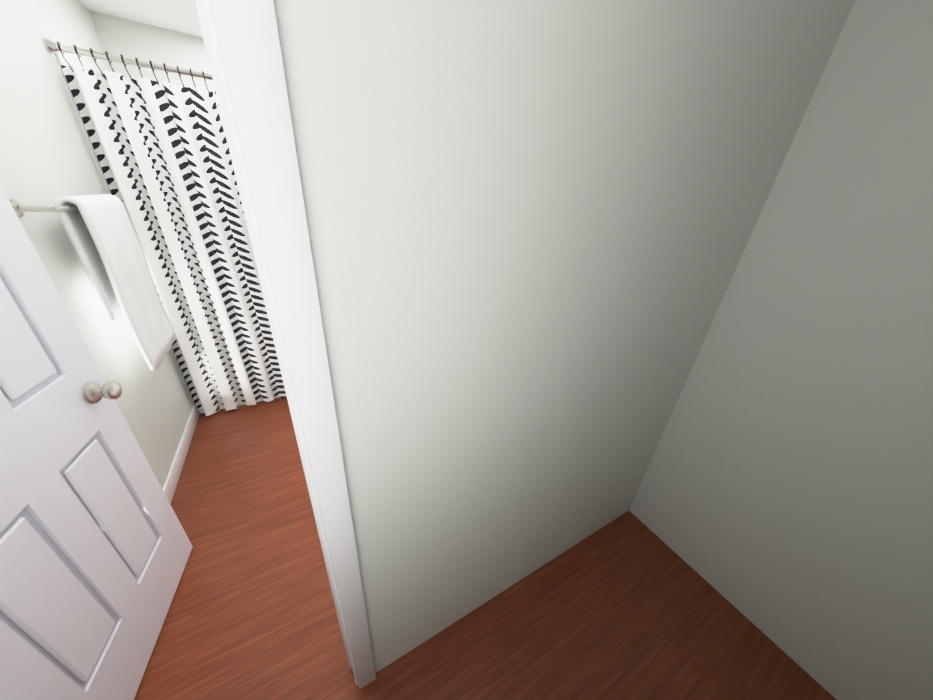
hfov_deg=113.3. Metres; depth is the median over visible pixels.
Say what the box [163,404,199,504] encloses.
baseboard
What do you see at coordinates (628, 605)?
floor
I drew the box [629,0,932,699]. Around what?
wall
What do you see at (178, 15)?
ceiling
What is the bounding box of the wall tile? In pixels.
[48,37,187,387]
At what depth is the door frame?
0.43 m
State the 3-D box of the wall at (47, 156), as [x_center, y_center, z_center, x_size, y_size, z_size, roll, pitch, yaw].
[-1.640,-0.360,1.275,0.100,2.300,2.570,-11,30,-27]
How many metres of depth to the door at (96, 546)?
0.83 m
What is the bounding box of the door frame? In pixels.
[195,0,375,688]
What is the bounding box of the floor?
[134,397,835,699]
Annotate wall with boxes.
[0,0,193,488]
[89,10,214,90]
[274,0,854,672]
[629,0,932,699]
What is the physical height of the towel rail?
0.710 m
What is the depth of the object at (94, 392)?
0.94 m
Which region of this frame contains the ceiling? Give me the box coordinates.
[79,0,202,37]
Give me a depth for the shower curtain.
1.71 m
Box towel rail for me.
[9,194,176,369]
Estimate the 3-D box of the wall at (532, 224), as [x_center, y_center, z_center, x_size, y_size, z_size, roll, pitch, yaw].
[0.316,-0.047,0.923,1.445,2.300,0.130,-11,30,-27]
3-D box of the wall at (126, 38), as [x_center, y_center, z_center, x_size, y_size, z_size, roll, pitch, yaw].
[-1.478,-1.012,2.630,1.645,2.300,0.100,-11,30,-27]
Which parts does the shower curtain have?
rod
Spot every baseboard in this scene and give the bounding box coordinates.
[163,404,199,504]
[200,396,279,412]
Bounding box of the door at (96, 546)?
[0,184,192,699]
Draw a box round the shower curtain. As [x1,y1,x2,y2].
[43,37,286,415]

